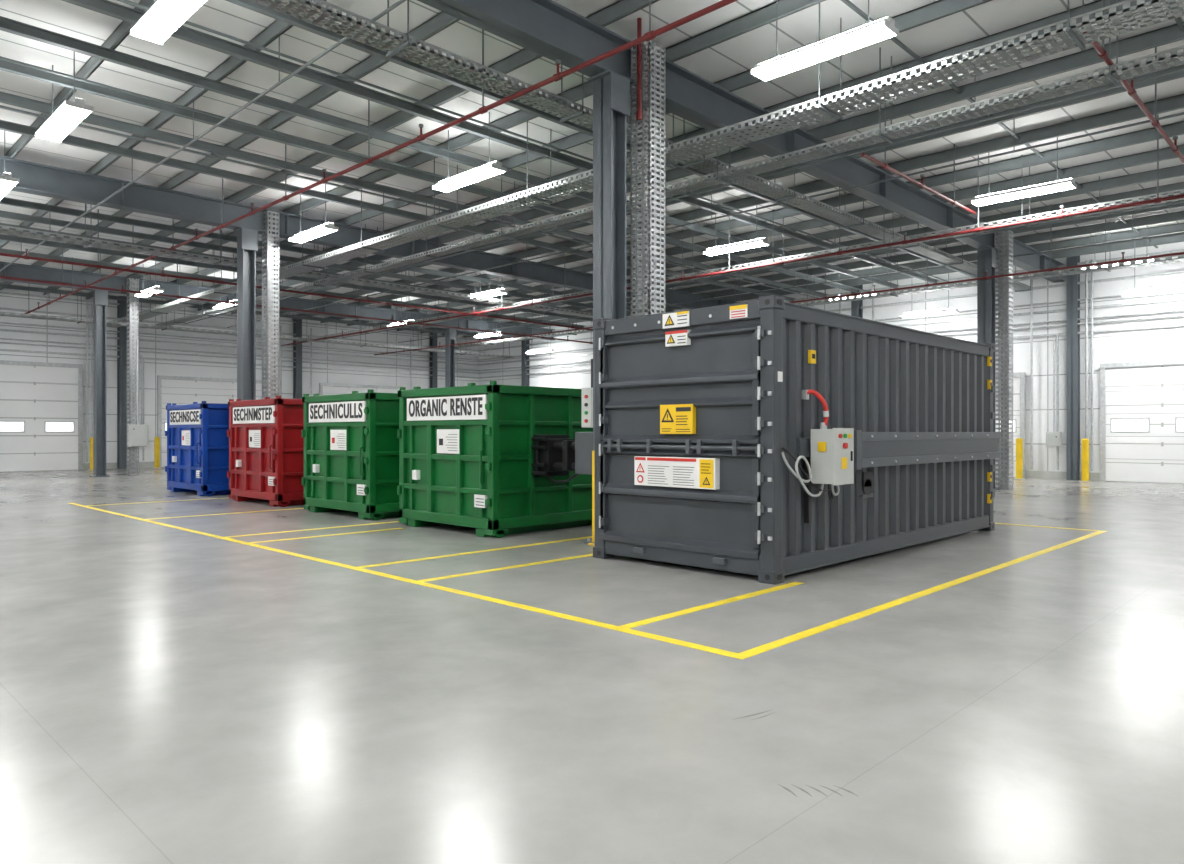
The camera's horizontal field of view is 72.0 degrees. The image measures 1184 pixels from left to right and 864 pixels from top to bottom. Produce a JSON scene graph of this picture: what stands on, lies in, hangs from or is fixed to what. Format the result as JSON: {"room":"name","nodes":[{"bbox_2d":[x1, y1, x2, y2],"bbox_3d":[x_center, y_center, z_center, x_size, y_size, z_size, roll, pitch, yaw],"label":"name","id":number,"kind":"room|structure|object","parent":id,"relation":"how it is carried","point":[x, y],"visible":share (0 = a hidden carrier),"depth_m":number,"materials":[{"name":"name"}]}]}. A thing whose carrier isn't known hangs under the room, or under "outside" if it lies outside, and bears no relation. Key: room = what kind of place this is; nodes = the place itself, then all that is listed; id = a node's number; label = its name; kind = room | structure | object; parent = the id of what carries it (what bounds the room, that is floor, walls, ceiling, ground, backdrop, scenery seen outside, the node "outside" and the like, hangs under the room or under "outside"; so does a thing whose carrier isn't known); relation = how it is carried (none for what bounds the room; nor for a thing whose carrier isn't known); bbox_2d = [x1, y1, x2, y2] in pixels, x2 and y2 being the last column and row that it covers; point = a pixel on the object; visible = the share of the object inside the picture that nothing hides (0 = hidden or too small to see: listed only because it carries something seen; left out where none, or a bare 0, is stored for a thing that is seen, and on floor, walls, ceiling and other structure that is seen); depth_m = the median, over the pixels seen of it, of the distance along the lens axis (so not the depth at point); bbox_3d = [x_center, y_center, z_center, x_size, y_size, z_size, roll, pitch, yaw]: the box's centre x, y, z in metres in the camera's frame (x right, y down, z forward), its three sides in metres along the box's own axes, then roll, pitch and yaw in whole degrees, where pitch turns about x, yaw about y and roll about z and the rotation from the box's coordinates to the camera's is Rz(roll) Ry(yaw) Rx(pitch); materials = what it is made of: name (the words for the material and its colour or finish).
{"room":"waste site","nodes":[
{"label":"waste site","id":0,"kind":"room"},
{"bbox_2d":[0,288,478,462],"bbox_3d":[-21.229,-2.025,31.847,0.300,7.050,42.400,0,0,44],"label":"wall","id":1,"kind":"structure","parent":0,"point":[152,368],"depth_m":35.53,"materials":[{"name":"white metal"}]},
{"bbox_2d":[0,360,82,471],"bbox_3d":[-21.989,-0.595,30.736,0.110,4.190,4.830,0,0,44],"label":"door","id":2,"kind":"structure","parent":1,"relation":"in","point":[41,403],"depth_m":31.45,"materials":[{"name":"paint"}]},
{"bbox_2d":[83,462,153,469],"bbox_3d":[-21.112,1.375,31.731,0.030,0.250,41.800,0,0,44],"label":"baseboard","id":3,"kind":"structure","parent":1,"relation":"attached to","point":[141,464],"depth_m":33.36,"materials":[{"name":"paint"}]},
{"bbox_2d":[157,375,264,466],"bbox_3d":[-16.724,-0.445,36.112,0.110,3.890,4.680,0,0,44],"label":"door","id":4,"kind":"structure","parent":1,"relation":"in","point":[180,390],"depth_m":35.27,"materials":[{"name":"paint"}]},
{"bbox_2d":[319,383,399,394],"bbox_3d":[-11.616,-0.445,41.328,0.110,3.890,4.680,0,0,44],"label":"door","id":5,"kind":"structure","parent":1,"relation":"in","point":[324,388],"depth_m":40.79,"materials":[{"name":"paint"}]},
{"bbox_2d":[0,261,554,340],"bbox_3d":[-16.621,-5.025,27.334,0.300,0.550,41.800,0,0,44],"label":"girder","id":6,"kind":"object","parent":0,"point":[15,270],"depth_m":30.35,"materials":[{"name":"grey metal"}]},
{"bbox_2d":[293,319,301,398],"bbox_3d":[-13.997,-2.025,38.761,0.300,7.050,0.300,0,0,44],"label":"wall post","id":7,"kind":"object","parent":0,"point":[297,372],"depth_m":38.70,"materials":[{"name":"grey metal"}]},
{"bbox_2d":[0,156,738,308],"bbox_3d":[-8.190,-5.025,19.078,0.300,0.550,41.800,0,0,44],"label":"girder","id":8,"kind":"object","parent":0,"point":[35,178],"depth_m":18.99,"materials":[{"name":"grey metal"}]},
{"bbox_2d":[430,332,436,387],"bbox_3d":[-8.610,-2.025,44.262,0.300,7.050,0.300,0,0,44],"label":"wall post","id":9,"kind":"object","parent":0,"point":[433,341],"depth_m":44.18,"materials":[{"name":"grey metal"}]},
{"bbox_2d":[522,337,528,385],"bbox_3d":[-3.553,-2.025,43.537,0.300,7.050,0.300,0,0,44],"label":"wall post","id":10,"kind":"object","parent":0,"point":[525,378],"depth_m":43.47,"materials":[{"name":"grey metal"}]},
{"bbox_2d":[0,467,1183,863],"bbox_3d":[-3.153,1.599,14.145,50.900,0.203,42.400,0,0,44],"label":"floor","id":11,"kind":"structure","parent":0,"point":[169,695],"depth_m":4.71,"materials":[{"name":"concrete"}]},
{"bbox_2d":[89,437,92,469],"bbox_3d":[-19.713,0.850,32.181,0.320,1.300,0.320,0,0,44],"label":"bollard","id":12,"kind":"object","parent":11,"relation":"on","point":[91,438],"visible":0.44,"depth_m":32.09,"materials":[{"name":"metal"}]},
{"bbox_2d":[89,289,109,476],"bbox_3d":[-16.551,-1.625,27.405,0.500,6.250,0.500,0,0,44],"label":"steel column","id":13,"kind":"structure","parent":11,"relation":"on","point":[100,297],"depth_m":27.38,"materials":[{"name":"grey metal"}]},
{"bbox_2d":[117,296,126,468],"bbox_3d":[-19.245,-2.025,33.402,0.300,7.050,0.300,0,0,44],"label":"wall post","id":14,"kind":"object","parent":11,"relation":"on","point":[122,307],"depth_m":33.29,"materials":[{"name":"grey metal"}]},
{"bbox_2d":[127,278,138,475],"bbox_3d":[-15.744,-1.875,27.944,0.300,6.750,0.300,0,0,44],"label":"cable tray","id":15,"kind":"object","parent":11,"relation":"on","point":[132,304],"visible":0.84,"depth_m":27.84,"materials":[{"name":"metal"}]},
{"bbox_2d":[128,339,146,446],"bbox_3d":[-15.476,-1.325,27.753,0.290,3.650,0.500,0,0,44],"label":"electrical box","id":16,"kind":"object","parent":15,"relation":"attached to","point":[137,434],"visible":1,"depth_m":27.72,"materials":[{"name":"paint"}]},
{"bbox_2d":[154,437,160,467],"bbox_3d":[-18.068,0.850,33.860,0.320,1.300,0.320,0,0,44],"label":"bollard","id":17,"kind":"object","parent":11,"relation":"on","point":[156,439],"visible":0.88,"depth_m":33.79,"materials":[{"name":"metal"}]},
{"bbox_2d":[165,401,228,495],"bbox_3d":[-8.340,0.390,21.355,2.440,2.220,4.596,0,0,44],"label":"waste container","id":18,"kind":"object","parent":11,"relation":"on","point":[196,433],"visible":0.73,"depth_m":19.36,"materials":[{"name":"blue metal"}]},
{"bbox_2d":[234,227,258,400],"bbox_3d":[-8.120,-1.625,19.149,0.500,6.250,0.500,0,0,44],"label":"steel column","id":19,"kind":"structure","parent":11,"relation":"on","point":[247,238],"depth_m":19.12,"materials":[{"name":"grey metal"}]},
{"bbox_2d":[227,396,303,506],"bbox_3d":[-5.554,0.390,18.626,2.440,2.220,4.596,0,0,44],"label":"waste container","id":20,"kind":"object","parent":11,"relation":"on","point":[266,443],"visible":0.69,"depth_m":16.66,"materials":[{"name":"red metal"}]},
{"bbox_2d":[262,210,279,398],"bbox_3d":[-7.693,-1.875,19.515,0.300,6.750,0.300,0,0,44],"label":"cable tray","id":21,"kind":"object","parent":11,"relation":"on","point":[270,272],"visible":0.66,"depth_m":19.43,"materials":[{"name":"metal"}]},
{"bbox_2d":[301,389,398,519],"bbox_3d":[-3.053,0.390,16.177,2.440,2.220,4.596,0,0,44],"label":"waste container","id":22,"kind":"object","parent":11,"relation":"on","point":[351,442],"visible":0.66,"depth_m":14.21,"materials":[{"name":"green metal"}]},
{"bbox_2d":[444,328,456,386],"bbox_3d":[-6.546,-1.625,37.622,0.500,6.250,0.500,0,0,44],"label":"steel column","id":23,"kind":"structure","parent":11,"relation":"on","point":[450,334],"depth_m":37.59,"materials":[{"name":"grey metal"}]},
{"bbox_2d":[397,381,592,537],"bbox_3d":[-0.695,0.390,13.868,2.440,2.220,4.596,0,0,44],"label":"waste container","id":24,"kind":"object","parent":11,"relation":"on","point":[466,454],"visible":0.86,"depth_m":12.12,"materials":[{"name":"green metal"}]},
{"bbox_2d":[531,432,592,483],"bbox_3d":[-0.195,0.371,11.724,1.285,0.742,0.720,0,0,44],"label":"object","id":25,"kind":"object","parent":24,"relation":"attached to","point":[554,455],"visible":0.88,"depth_m":11.75,"materials":[{"name":"black metal"}]},
{"bbox_2d":[584,69,631,543],"bbox_3d":[0.239,-1.625,10.963,0.500,6.250,0.500,0,0,44],"label":"steel column","id":26,"kind":"structure","parent":11,"relation":"on","point":[611,89],"depth_m":10.90,"materials":[{"name":"grey metal"}]},
{"bbox_2d":[582,359,592,427],"bbox_3d":[0.021,-0.530,11.155,0.220,0.940,0.310,0,0,44],"label":"control panel","id":27,"kind":"object","parent":26,"relation":"attached to","point":[587,393],"visible":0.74,"depth_m":11.05,"materials":[{"name":"paint"}]},
{"bbox_2d":[588,451,594,545],"bbox_3d":[0.096,0.875,10.760,0.320,1.250,0.110,0,0,44],"label":"guard","id":28,"kind":"object","parent":26,"relation":"attached to","point":[593,452],"visible":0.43,"depth_m":10.84,"materials":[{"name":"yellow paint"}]},
{"bbox_2d":[631,40,665,316],"bbox_3d":[0.767,-1.875,11.146,0.340,6.750,0.340,0,0,44],"label":"cable tray","id":29,"kind":"object","parent":11,"relation":"on","point":[648,148],"visible":0.48,"depth_m":11.08,"materials":[{"name":"metal"}]},
{"bbox_2d":[593,295,999,583],"bbox_3d":[3.191,0.075,10.973,2.835,2.850,6.285,0,0,44],"label":"container","id":30,"kind":"object","parent":11,"relation":"on","point":[770,438],"visible":1,"depth_m":9.02,"materials":[{"name":"grey metal"}]},
{"bbox_2d":[736,710,858,796],"bbox_3d":[0.947,1.499,3.833,0.892,0.001,0.845,0,0,44],"label":"scuff","id":31,"kind":"object","parent":11,"relation":"on","point":[803,790],"visible":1,"depth_m":3.43,"materials":[{"name":"concrete"}]},
{"bbox_2d":[975,247,999,490],"bbox_3d":[10.244,-1.625,21.180,0.500,6.250,0.500,0,0,44],"label":"steel column","id":32,"kind":"structure","parent":11,"relation":"on","point":[986,257],"depth_m":21.12,"materials":[{"name":"grey metal"}]},
{"bbox_2d":[994,230,1012,489],"bbox_3d":[10.807,-1.875,21.398,0.360,6.750,0.360,0,0,44],"label":"cable tray","id":33,"kind":"object","parent":11,"relation":"on","point":[1003,285],"visible":0.78,"depth_m":21.28,"materials":[{"name":"metal"}]},
{"bbox_2d":[1014,438,1024,478],"bbox_3d":[13.623,0.850,25.989,0.320,1.300,0.320,0,0,44],"label":"bollard","id":34,"kind":"object","parent":11,"relation":"on","point":[1019,441],"visible":0.98,"depth_m":25.91,"materials":[{"name":"metal"}]},
{"bbox_2d":[1066,256,1079,480],"bbox_3d":[14.987,-2.025,25.381,0.300,7.050,0.300,0,0,44],"label":"wall post","id":35,"kind":"object","parent":11,"relation":"on","point":[1072,286],"depth_m":25.28,"materials":[{"name":"grey metal"}]},
{"bbox_2d":[1080,439,1090,481],"bbox_3d":[14.945,0.850,24.694,0.320,1.300,0.320,0,0,44],"label":"bollard","id":36,"kind":"object","parent":11,"relation":"on","point":[1084,442],"visible":1,"depth_m":24.61,"materials":[{"name":"metal"}]},
{"bbox_2d":[0,0,1183,332],"bbox_3d":[-3.153,-5.650,14.145,50.900,0.200,42.400,0,0,44],"label":"ceiling","id":37,"kind":"structure","parent":0,"point":[798,30],"depth_m":13.73,"materials":[{"name":"grey metal"}]},
{"bbox_2d":[0,131,19,198],"bbox_3d":[-11.049,-5.016,15.159,1.760,1.063,0.340,0,0,44],"label":"ceiling light","id":38,"kind":"object","parent":37,"relation":"hanging from","point":[7,182],"visible":0.83,"depth_m":14.73,"materials":[{"name":"white plastic"}]},
{"bbox_2d":[35,51,93,142],"bbox_3d":[-7.726,-5.016,11.905,1.760,1.063,0.340,0,0,44],"label":"ceiling light","id":39,"kind":"object","parent":37,"relation":"hanging from","point":[69,114],"visible":0.93,"depth_m":11.71,"materials":[{"name":"white plastic"}]},
{"bbox_2d":[135,261,163,297],"bbox_3d":[-14.385,-5.016,26.474,1.760,1.063,0.340,0,0,44],"label":"ceiling light","id":40,"kind":"object","parent":37,"relation":"hanging from","point":[156,289],"visible":0.8,"depth_m":26.05,"materials":[{"name":"white plastic"}]},
{"bbox_2d":[130,0,205,45],"bbox_3d":[-4.476,-5.016,8.722,1.760,1.063,0.340,0,0,44],"label":"ceiling light","id":41,"kind":"object","parent":37,"relation":"hanging from","point":[163,17],"visible":1,"depth_m":8.87,"materials":[{"name":"white plastic"}]},
{"bbox_2d":[213,299,236,308],"bbox_3d":[-13.034,-5.016,29.139,1.760,1.063,0.340,0,0,44],"label":"ceiling light","id":42,"kind":"object","parent":37,"relation":"hanging from","point":[220,304],"visible":0.38,"depth_m":29.16,"materials":[{"name":"white plastic"}]},
{"bbox_2d":[0,292,513,358],"bbox_3d":[-18.834,-4.756,29.362,0.500,1.583,41.400,0,0,44],"label":"cable tray","id":43,"kind":"object","parent":37,"relation":"hanging from","point":[33,316],"visible":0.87,"depth_m":33.16,"materials":[{"name":"metal"}]},
{"bbox_2d":[0,209,592,330],"bbox_3d":[-10.940,-4.813,21.701,0.090,1.471,41.500,0,0,44],"label":"pipe","id":44,"kind":"object","parent":37,"relation":"hanging from","point":[25,256],"visible":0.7,"depth_m":22.50,"materials":[{"name":"red metal"}]},
{"bbox_2d":[0,242,592,343],"bbox_3d":[-13.370,-4.814,24.080,0.084,1.468,41.500,0,0,44],"label":"pipe","id":45,"kind":"object","parent":37,"relation":"hanging from","point":[3,277],"visible":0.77,"depth_m":26.58,"materials":[{"name":"red metal"}]},
{"bbox_2d":[288,184,338,242],"bbox_3d":[-6.383,-5.016,18.637,1.760,1.063,0.340,0,0,44],"label":"ceiling light","id":46,"kind":"object","parent":37,"relation":"hanging from","point":[326,228],"visible":0.88,"depth_m":18.50,"materials":[{"name":"white plastic"}]},
{"bbox_2d":[0,204,657,317],"bbox_3d":[-9.761,-4.907,20.476,0.500,1.283,41.400,0,0,44],"label":"cable tray","id":47,"kind":"object","parent":37,"relation":"hanging from","point":[85,241],"visible":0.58,"depth_m":20.68,"materials":[{"name":"metal"}]},
{"bbox_2d":[24,0,737,313],"bbox_3d":[-3.782,-4.963,13.431,50.000,1.171,0.090,0,0,44],"label":"pipe","id":48,"kind":"object","parent":37,"relation":"hanging from","point":[650,35],"visible":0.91,"depth_m":11.66,"materials":[{"name":"metal"}]},
{"bbox_2d":[432,112,506,192],"bbox_3d":[-2.210,-5.016,14.551,1.760,1.063,0.340,0,0,44],"label":"ceiling light","id":49,"kind":"object","parent":37,"relation":"hanging from","point":[490,169],"visible":1,"depth_m":14.43,"materials":[{"name":"white plastic"}]},
{"bbox_2d":[474,318,502,337],"bbox_3d":[-4.855,-5.016,38.206,1.760,1.063,0.340,0,0,44],"label":"ceiling light","id":50,"kind":"object","parent":37,"relation":"hanging from","point":[480,334],"visible":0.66,"depth_m":38.22,"materials":[{"name":"white plastic"}]},
{"bbox_2d":[470,276,507,297],"bbox_3d":[-3.464,-5.016,26.906,1.760,1.063,0.340,0,0,44],"label":"ceiling light","id":51,"kind":"object","parent":37,"relation":"hanging from","point":[498,291],"visible":0.64,"depth_m":26.61,"materials":[{"name":"white plastic"}]},
{"bbox_2d":[526,348,553,353],"bbox_3d":[-2.620,-4.766,40.916,1.760,1.563,0.340,0,0,44],"label":"ceiling light","id":52,"kind":"object","parent":37,"relation":"hanging from","point":[547,349],"visible":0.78,"depth_m":40.81,"materials":[{"name":"white plastic"}]},
{"bbox_2d":[636,18,641,119],"bbox_3d":[0.635,-4.874,10.939,0.084,1.348,0.080,0,0,44],"label":"riser pipe","id":53,"kind":"object","parent":37,"relation":"hanging from","point":[639,20],"visible":1,"depth_m":10.91,"materials":[{"name":"metal"}]},
{"bbox_2d":[250,0,1032,291],"bbox_3d":[-0.508,-5.016,11.415,0.460,1.063,41.400,0,0,44],"label":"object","id":54,"kind":"object","parent":37,"relation":"hanging from","point":[403,48],"visible":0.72,"depth_m":10.79,"materials":[{"name":"metal"}]},
{"bbox_2d":[106,0,1183,327],"bbox_3d":[-1.661,-4.867,15.413,49.742,1.363,0.600,0,0,44],"label":"cable tray","id":55,"kind":"object","parent":37,"relation":"hanging from","point":[1077,39],"visible":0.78,"depth_m":10.83,"materials":[{"name":"metal"}]},
{"bbox_2d":[150,0,1183,328],"bbox_3d":[-0.507,-4.907,16.592,49.742,1.283,0.400,0,0,44],"label":"cable tray","id":56,"kind":"object","parent":37,"relation":"hanging from","point":[1114,76],"visible":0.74,"depth_m":12.32,"materials":[{"name":"metal"}]},
{"bbox_2d":[281,114,1183,345],"bbox_3d":[3.319,-4.778,20.683,50.000,1.541,0.090,0,0,44],"label":"pipe","id":57,"kind":"object","parent":37,"relation":"hanging from","point":[1158,199],"visible":0.9,"depth_m":18.07,"materials":[{"name":"red metal"}]},
{"bbox_2d":[703,205,770,255],"bbox_3d":[3.538,-5.016,20.049,1.760,1.063,0.340,0,0,44],"label":"ceiling light","id":58,"kind":"object","parent":37,"relation":"hanging from","point":[756,242],"visible":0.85,"depth_m":19.94,"materials":[{"name":"white plastic"}]},
{"bbox_2d":[296,155,1183,342],"bbox_3d":[3.960,-4.867,21.176,49.774,1.363,0.500,0,0,44],"label":"cable tray","id":59,"kind":"object","parent":37,"relation":"hanging from","point":[1170,193],"visible":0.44,"depth_m":19.02,"materials":[{"name":"metal"}]},
{"bbox_2d":[374,204,1183,354],"bbox_3d":[6.748,-4.730,24.184,50.000,1.635,0.078,0,0,44],"label":"pipe","id":60,"kind":"object","parent":37,"relation":"hanging from","point":[1122,260],"visible":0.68,"depth_m":21.91,"materials":[{"name":"red metal"}]},
{"bbox_2d":[418,219,1183,351],"bbox_3d":[8.674,-4.881,25.937,49.700,1.333,0.500,0,0,44],"label":"cable tray","id":61,"kind":"object","parent":37,"relation":"hanging from","point":[1145,262],"visible":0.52,"depth_m":24.36,"materials":[{"name":"metal"}]},
{"bbox_2d":[750,0,898,81],"bbox_3d":[2.727,-5.016,9.716,1.760,1.063,0.340,0,0,44],"label":"ceiling light","id":62,"kind":"object","parent":37,"relation":"hanging from","point":[871,32],"visible":1,"depth_m":9.60,"materials":[{"name":"white plastic"}]},
{"bbox_2d":[829,266,882,300],"bbox_3d":[8.836,-5.016,27.318,1.760,1.063,0.340,0,0,44],"label":"ceiling light","id":63,"kind":"object","parent":37,"relation":"hanging from","point":[872,266],"visible":0.22,"depth_m":26.89,"materials":[{"name":"white plastic"}]},
{"bbox_2d":[861,103,975,214],"bbox_3d":[6.033,-4.964,14.736,0.084,1.168,4.900,0,0,44],"label":"pipe","id":64,"kind":"object","parent":37,"relation":"hanging from","point":[884,165],"visible":0.91,"depth_m":14.50,"materials":[{"name":"metal"}]},
{"bbox_2d":[902,268,959,317],"bbox_3d":[11.105,-4.691,26.776,1.760,1.713,0.340,0,0,44],"label":"ceiling light","id":65,"kind":"object","parent":37,"relation":"hanging from","point":[948,310],"visible":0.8,"depth_m":26.62,"materials":[{"name":"white plastic"}]},
{"bbox_2d":[971,137,1076,206],"bbox_3d":[8.182,-5.016,15.501,1.760,1.063,0.340,0,0,44],"label":"ceiling light","id":66,"kind":"object","parent":37,"relation":"hanging from","point":[1057,185],"visible":0.88,"depth_m":15.41,"materials":[{"name":"white plastic"}]},
{"bbox_2d":[1082,255,1160,269],"bbox_3d":[14.266,-5.016,22.000,1.760,1.063,0.340,0,0,44],"label":"ceiling light","id":67,"kind":"object","parent":37,"relation":"hanging from","point":[1145,255],"visible":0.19,"depth_m":21.77,"materials":[{"name":"white plastic"}]},
{"bbox_2d":[1084,0,1183,163],"bbox_3d":[11.859,-4.964,15.540,0.084,1.168,18.400,0,0,44],"label":"pipe","id":68,"kind":"object","parent":37,"relation":"hanging from","point":[1102,53],"visible":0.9,"depth_m":11.04,"materials":[{"name":"metal"}]},
{"bbox_2d":[1122,238,1183,296],"bbox_3d":[15.606,-4.681,22.368,1.760,1.733,0.340,0,0,44],"label":"ceiling light","id":69,"kind":"object","parent":37,"relation":"hanging from","point":[1179,288],"visible":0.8,"depth_m":22.48,"materials":[{"name":"white plastic"}]},
{"bbox_2d":[0,0,1183,338],"bbox_3d":[-4.164,-5.305,15.135,43.970,0.290,41.800,0,0,44],"label":"roof","id":70,"kind":"structure","parent":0,"point":[106,7],"depth_m":16.36,"materials":[{"name":"grey metal"}]},
{"bbox_2d":[0,0,1183,342],"bbox_3d":[-3.153,-5.115,14.145,50.300,0.865,41.800,0,0,44],"label":"roof beams","id":71,"kind":"structure","parent":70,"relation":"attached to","point":[306,64],"depth_m":14.95,"materials":[{"name":"metal"}]},
{"bbox_2d":[0,259,1183,470],"bbox_3d":[-3.153,-2.050,14.145,50.300,6.500,41.800,0,0,44],"label":"conduit","id":72,"kind":"object","parent":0,"point":[1086,298],"visible":0.49,"depth_m":29.27,"materials":[{"name":"metal"}]},
{"bbox_2d":[141,355,147,443],"bbox_3d":[-18.669,-1.350,33.783,0.290,3.700,0.450,0,0,44],"label":"conduit","id":73,"kind":"object","parent":72,"relation":"attached to","point":[141,355],"visible":0.35,"depth_m":33.77,"materials":[{"name":"metal"}]},
{"bbox_2d":[0,249,1183,378],"bbox_3d":[-3.153,-4.160,14.145,50.300,2.220,41.800,0,0,44],"label":"beams","id":74,"kind":"structure","parent":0,"point":[1180,250],"depth_m":31.67,"materials":[{"name":"grey metal"}]},
{"bbox_2d":[0,0,1183,337],"bbox_3d":[-3.279,-5.415,14.017,50.300,0.230,40.140,0,0,44],"label":"ceiling","id":75,"kind":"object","parent":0,"point":[939,9],"depth_m":16.28,"materials":[{"name":"grey metal"}]},
{"bbox_2d":[417,0,1063,282],"bbox_3d":[0.169,-5.025,10.892,0.300,0.550,41.800,0,0,44],"label":"girder","id":76,"kind":"object","parent":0,"point":[549,29],"depth_m":12.37,"materials":[{"name":"grey metal"}]},
{"bbox_2d":[479,242,1183,472],"bbox_3d":[11.575,-2.025,29.185,50.300,7.050,0.300,0,0,44],"label":"wall","id":77,"kind":"structure","parent":0,"point":[1158,344],"depth_m":26.07,"materials":[{"name":"white metal"}]},
{"bbox_2d":[996,372,1025,477],"bbox_3d":[12.375,-0.220,28.072,4.680,3.440,0.110,0,0,44],"label":"door","id":78,"kind":"structure","parent":77,"relation":"in","point":[1019,378],"depth_m":26.57,"materials":[{"name":"paint"}]},
{"bbox_2d":[1046,340,1061,445],"bbox_3d":[14.525,-1.225,25.623,0.400,3.350,0.300,0,0,44],"label":"electrical box","id":79,"kind":"object","parent":77,"relation":"attached to","point":[1053,438],"visible":1,"depth_m":25.61,"materials":[{"name":"paint"}]},
{"bbox_2d":[1026,470,1099,480],"bbox_3d":[11.470,1.375,29.056,50.270,0.250,0.030,0,0,44],"label":"baseboard","id":80,"kind":"structure","parent":77,"relation":"attached to","point":[1029,474],"depth_m":25.92,"materials":[{"name":"paint"}]},
{"bbox_2d":[1100,359,1183,483],"bbox_3d":[17.269,-0.295,23.280,4.780,3.590,0.110,0,0,44],"label":"door","id":81,"kind":"structure","parent":77,"relation":"in","point":[1142,403],"depth_m":24.18,"materials":[{"name":"paint"}]},
{"bbox_2d":[851,285,862,317],"bbox_3d":[9.879,-2.025,30.383,0.300,7.050,0.300,0,0,44],"label":"wall post","id":82,"kind":"object","parent":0,"point":[855,311],"depth_m":30.32,"materials":[{"name":"grey metal"}]}
]}

